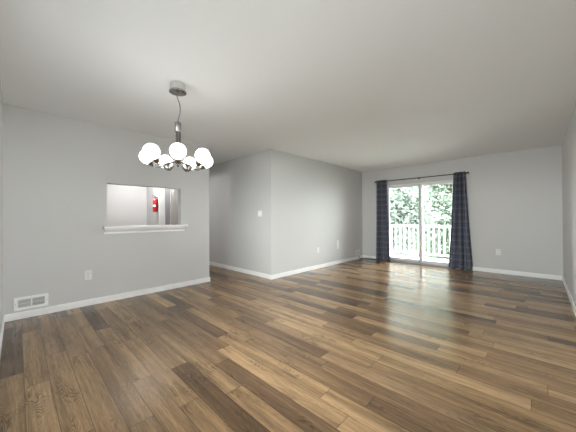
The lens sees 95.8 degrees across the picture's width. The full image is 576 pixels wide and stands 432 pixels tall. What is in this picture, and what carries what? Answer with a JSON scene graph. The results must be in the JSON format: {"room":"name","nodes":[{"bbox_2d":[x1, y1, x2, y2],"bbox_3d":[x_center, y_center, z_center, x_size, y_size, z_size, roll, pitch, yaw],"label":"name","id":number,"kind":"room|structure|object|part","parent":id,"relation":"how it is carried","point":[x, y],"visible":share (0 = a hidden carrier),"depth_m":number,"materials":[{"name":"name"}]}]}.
{"room":"empty living room","nodes":[
{"label":"empty living room","id":0,"kind":"room"},
{"bbox_2d":[0,81,2,331],"bbox_3d":[-2.641,-0.042,2.306,7.633,2.440,0.118,-1,0,44],"label":"wall","id":1,"kind":"structure","parent":0,"point":[1,98],"depth_m":2.61,"materials":[{"name":"paint"}]},
{"bbox_2d":[0,315,4,356],"bbox_3d":[-1.503,1.127,1.302,4.618,0.082,0.014,-1,0,44],"label":"baseboard","id":2,"kind":"structure","parent":1,"relation":"attached to","point":[3,318],"depth_m":2.46,"materials":[{"name":"paint"}]},
{"bbox_2d":[3,104,208,314],"bbox_3d":[-2.346,-0.034,3.854,0.118,2.440,2.523,-1,0,44],"label":"wall","id":3,"kind":"structure","parent":0,"point":[58,170],"depth_m":3.40,"materials":[{"name":"paint"}]},
{"bbox_2d":[14,293,47,310],"bbox_3d":[-3.011,1.010,3.059,0.009,0.148,0.290,-1,0,44],"label":"air vent","id":4,"kind":"object","parent":3,"relation":"in","point":[21,303],"visible":1,"depth_m":3.05,"materials":[{"name":"metal"}]},
{"bbox_2d":[84,270,91,279],"bbox_3d":[-2.643,0.783,3.444,0.010,0.125,0.080,-1,0,44],"label":"wall outlet","id":5,"kind":"object","parent":3,"relation":"attached to","point":[87,274],"visible":1,"depth_m":3.44,"materials":[{"name":"white plastic"}]},
{"bbox_2d":[5,277,209,321],"bbox_3d":[-2.284,1.145,3.812,0.014,0.082,2.523,-1,0,44],"label":"baseboard","id":6,"kind":"structure","parent":3,"relation":"attached to","point":[46,310],"depth_m":3.49,"materials":[{"name":"paint"}]},
{"bbox_2d":[102,225,187,233],"bbox_3d":[-2.101,0.195,3.946,0.104,0.105,1.164,-1,0,44],"label":"ledge","id":7,"kind":"object","parent":3,"relation":"attached to","point":[143,228],"visible":1,"depth_m":3.88,"materials":[{"name":"paint"}]},
{"bbox_2d":[107,184,146,225],"bbox_3d":[-4.476,-0.013,5.819,0.118,2.440,2.405,-1,0,44],"label":"wall","id":8,"kind":"structure","parent":0,"point":[126,205],"depth_m":6.32,"materials":[{"name":"paint"}]},
{"bbox_2d":[147,187,177,224],"bbox_3d":[-3.425,-0.014,6.554,5.179,2.440,0.124,-1,0,44],"label":"wall","id":9,"kind":"structure","parent":0,"point":[152,217],"depth_m":6.23,"materials":[{"name":"paint"}]},
{"bbox_2d":[153,195,157,211],"bbox_3d":[-3.094,-0.299,6.073,0.154,0.402,0.108,0,0,-14],"label":"fire extinguisher","id":10,"kind":"object","parent":9,"relation":"attached to","point":[155,201],"visible":1,"depth_m":6.03,"materials":[{"name":"metal"}]},
{"bbox_2d":[159,188,170,224],"bbox_3d":[-2.719,0.179,5.879,0.672,2.041,0.142,-1,0,44],"label":"trim","id":11,"kind":"structure","parent":9,"relation":"attached to","point":[161,190],"depth_m":6.09,"materials":[{"name":"paint"}]},
{"bbox_2d":[174,189,177,204],"bbox_3d":[-1.849,-0.571,4.738,0.379,0.750,0.311,-1,0,44],"label":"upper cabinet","id":12,"kind":"object","parent":9,"relation":"attached to","point":[175,190],"visible":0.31,"depth_m":4.68,"materials":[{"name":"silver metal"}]},
{"bbox_2d":[165,149,362,274],"bbox_3d":[-1.269,-0.014,8.197,6.012,2.440,3.486,-1,0,44],"label":"wall","id":13,"kind":"structure","parent":0,"point":[306,205],"depth_m":5.61,"materials":[{"name":"paint"}]},
{"bbox_2d":[209,261,271,279],"bbox_3d":[-2.471,1.163,6.923,6.026,0.082,0.014,-1,0,44],"label":"baseboard","id":14,"kind":"structure","parent":13,"relation":"attached to","point":[250,272],"depth_m":5.46,"materials":[{"name":"paint"}]},
{"bbox_2d":[272,255,362,278],"bbox_3d":[0.909,1.143,6.102,0.014,0.082,3.486,-1,0,44],"label":"baseboard","id":15,"kind":"structure","parent":13,"relation":"attached to","point":[297,271],"depth_m":5.71,"materials":[{"name":"paint"}]},
{"bbox_2d":[0,258,575,431],"bbox_3d":[-1.033,1.220,5.613,10.151,0.060,7.118,-1,0,44],"label":"floor","id":16,"kind":"structure","parent":0,"point":[358,345],"depth_m":2.14,"materials":[{"name":"brown wood"}]},
{"bbox_2d":[0,0,575,171],"bbox_3d":[-1.044,-1.300,5.628,10.151,0.100,7.118,-1,0,44],"label":"ceiling","id":17,"kind":"structure","parent":0,"point":[359,85],"depth_m":2.29,"materials":[{"name":"paint"}]},
{"bbox_2d":[139,81,212,171],"bbox_3d":[-1.064,-0.862,2.511,0.659,0.810,0.667,-1,0,44],"label":"chandelier","id":18,"kind":"object","parent":17,"relation":"hanging from","point":[150,153],"visible":1,"depth_m":2.43,"materials":[{"name":"glass"}]},
{"bbox_3d":[-1.324,-0.559,2.452,0.137,0.137,0.137,-1,0,44],"label":"globe","id":19,"kind":"part","parent":18,"relation":"part of","materials":[{"name":"white glass"}]},
{"bbox_3d":[-1.186,-0.560,2.261,0.137,0.137,0.137,-1,0,44],"label":"globe","id":20,"kind":"part","parent":18,"relation":"part of","materials":[{"name":"white glass"}]},
{"bbox_3d":[-1.261,-0.558,2.679,0.137,0.137,0.137,-1,0,44],"label":"globe","id":21,"kind":"part","parent":18,"relation":"part of","materials":[{"name":"white glass"}]},
{"bbox_3d":[-1.060,-1.180,2.504,0.156,0.038,0.156,-1,0,44],"label":"canopy trim","id":22,"kind":"part","parent":18,"relation":"part of","materials":[{"name":"silver metal"}]},
{"bbox_3d":[-1.058,-0.854,2.502,0.058,0.092,0.058,-1,0,44],"label":"stem","id":23,"kind":"part","parent":18,"relation":"part of","materials":[{"name":"silver metal"}]},
{"bbox_3d":[-0.950,-0.562,2.250,0.137,0.137,0.137,-1,0,44],"label":"globe","id":24,"kind":"part","parent":18,"relation":"part of","materials":[{"name":"white glass"}]},
{"bbox_3d":[-1.052,-1.031,2.503,0.045,0.266,0.012,0,0,0],"label":"cord","id":25,"kind":"part","parent":18,"relation":"part of","materials":[{"name":"silver metal"}]},
{"bbox_3d":[-1.044,-0.558,2.772,0.136,0.137,0.137,-1,0,44],"label":"globe","id":26,"kind":"part","parent":18,"relation":"part of","materials":[{"name":"white glass"}]},
{"bbox_3d":[-0.794,-0.561,2.428,0.137,0.137,0.137,-1,0,44],"label":"globe","id":27,"kind":"part","parent":18,"relation":"part of","materials":[{"name":"white glass"}]},
{"bbox_3d":[-0.837,-0.560,2.660,0.137,0.137,0.137,-1,0,44],"label":"globe","id":28,"kind":"part","parent":18,"relation":"part of","materials":[{"name":"white glass"}]},
{"bbox_2d":[390,254,448,262],"bbox_3d":[3.775,1.276,6.947,6.600,0.120,1.468,-1,0,44],"label":"floor","id":29,"kind":"structure","parent":0,"point":[391,255],"depth_m":7.47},
{"bbox_2d":[390,225,450,256],"bbox_3d":[4.184,0.741,7.378,6.200,0.950,0.090,-1,0,44],"label":"balcony railing","id":30,"kind":"object","parent":29,"relation":"on","point":[400,226],"visible":0.15,"depth_m":7.68,"materials":[{"name":"white paint"}]},
{"bbox_3d":[4.186,1.101,7.376,6.200,0.050,0.044,-1,0,44],"label":"rail","id":31,"kind":"part","parent":30,"relation":"part of","materials":[{"name":"white paint"}]},
{"bbox_3d":[4.182,0.291,7.381,6.200,0.050,0.090,-1,0,44],"label":"rail","id":32,"kind":"part","parent":30,"relation":"part of","materials":[{"name":"white paint"}]},
{"bbox_2d":[362,145,562,275],"bbox_3d":[3.554,-0.048,6.061,4.139,2.440,0.118,-1,0,44],"label":"wall","id":33,"kind":"structure","parent":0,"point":[514,198],"depth_m":5.20,"materials":[{"name":"paint"}]},
{"bbox_2d":[363,255,375,258],"bbox_3d":[2.347,1.142,7.128,0.639,0.082,0.014,-1,0,44],"label":"baseboard","id":34,"kind":"structure","parent":33,"relation":"attached to","point":[364,256],"depth_m":7.21,"materials":[{"name":"paint"}]},
{"bbox_2d":[374,172,468,182],"bbox_3d":[3.124,-0.918,6.320,2.120,0.044,0.106,-1,0,44],"label":"curtain rod","id":35,"kind":"object","parent":33,"relation":"attached to","point":[466,172],"visible":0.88,"depth_m":6.17,"materials":[{"name":"metal"}]},
{"bbox_2d":[376,180,389,260],"bbox_3d":[2.509,0.110,6.876,0.399,2.114,0.134,-1,0,38],"label":"curtain","id":36,"kind":"object","parent":35,"relation":"hanging from","point":[382,230],"visible":1,"depth_m":6.88,"materials":[{"name":"blue fabric"}]},
{"bbox_2d":[448,171,472,270],"bbox_3d":[3.746,0.098,5.681,0.463,2.114,0.169,-1,0,44],"label":"curtain","id":37,"kind":"object","parent":35,"relation":"hanging from","point":[460,252],"visible":1,"depth_m":5.66,"materials":[{"name":"blue fabric"}]},
{"bbox_2d":[387,180,456,268],"bbox_3d":[3.202,0.183,6.391,1.620,1.985,0.130,-1,0,44],"label":"door","id":38,"kind":"structure","parent":33,"relation":"attached to","point":[420,260],"depth_m":6.34,"materials":[{"name":"plastic"}]},
{"bbox_3d":[2.982,0.186,6.655,0.864,1.923,0.034,-1,0,44],"label":"sliding panel","id":39,"kind":"part","parent":38,"relation":"part of","materials":[{"name":"glass"}]},
{"bbox_3d":[3.494,0.181,6.103,0.729,1.923,0.034,-1,0,44],"label":"sliding panel","id":40,"kind":"part","parent":38,"relation":"part of","materials":[{"name":"glass"}]},
{"bbox_2d":[496,249,500,254],"bbox_3d":[4.268,0.734,5.285,0.076,0.122,0.010,-1,0,44],"label":"wall outlet","id":41,"kind":"object","parent":33,"relation":"attached to","point":[498,251],"visible":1,"depth_m":5.28,"materials":[{"name":"white plastic"}]},
{"bbox_2d":[457,267,561,280],"bbox_3d":[4.332,1.122,5.221,1.606,0.082,0.014,-1,0,44],"label":"baseboard","id":42,"kind":"structure","parent":33,"relation":"attached to","point":[527,274],"depth_m":5.07,"materials":[{"name":"paint"}]},
{"bbox_2d":[562,103,575,305],"bbox_3d":[2.538,-0.066,2.102,0.118,2.440,7.000,-1,0,44],"label":"wall","id":43,"kind":"structure","parent":0,"point":[569,141],"depth_m":3.57,"materials":[{"name":"paint"}]},
{"bbox_2d":[562,276,575,315],"bbox_3d":[2.541,1.113,2.189,0.014,0.082,6.868,-1,0,44],"label":"baseboard","id":44,"kind":"structure","parent":43,"relation":"attached to","point":[563,279],"depth_m":3.56,"materials":[{"name":"paint"}]},
{"label":"outside","id":45,"kind":"structure","parent":0,"visible":0},
{"bbox_3d":[13.546,4.105,19.828,52.000,0.200,32.626,-1,0,44],"label":"ground","id":46,"kind":"structure","parent":45,"visible":0},
{"bbox_2d":[390,186,449,256],"bbox_3d":[4.927,0.443,11.567,3.636,7.118,3.124,-1,0,44],"label":"tree","id":47,"kind":"object","parent":46,"relation":"on","point":[404,202],"visible":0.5,"depth_m":10.93,"materials":[{"name":"green plant"}]},
{"bbox_2d":[406,197,447,255],"bbox_3d":[10.476,-2.448,18.627,9.461,12.926,4.752,-1,0,44],"label":"tree","id":48,"kind":"object","parent":46,"relation":"on","point":[446,197],"visible":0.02,"depth_m":18.63,"materials":[{"name":"green plant"}]},
{"bbox_2d":[410,183,451,258],"bbox_3d":[8.612,-1.360,13.952,5.462,10.716,3.922,0,0,30],"label":"tree","id":49,"kind":"object","parent":46,"relation":"on","point":[445,190],"visible":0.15,"depth_m":13.77,"materials":[{"name":"green plant"}]}
]}

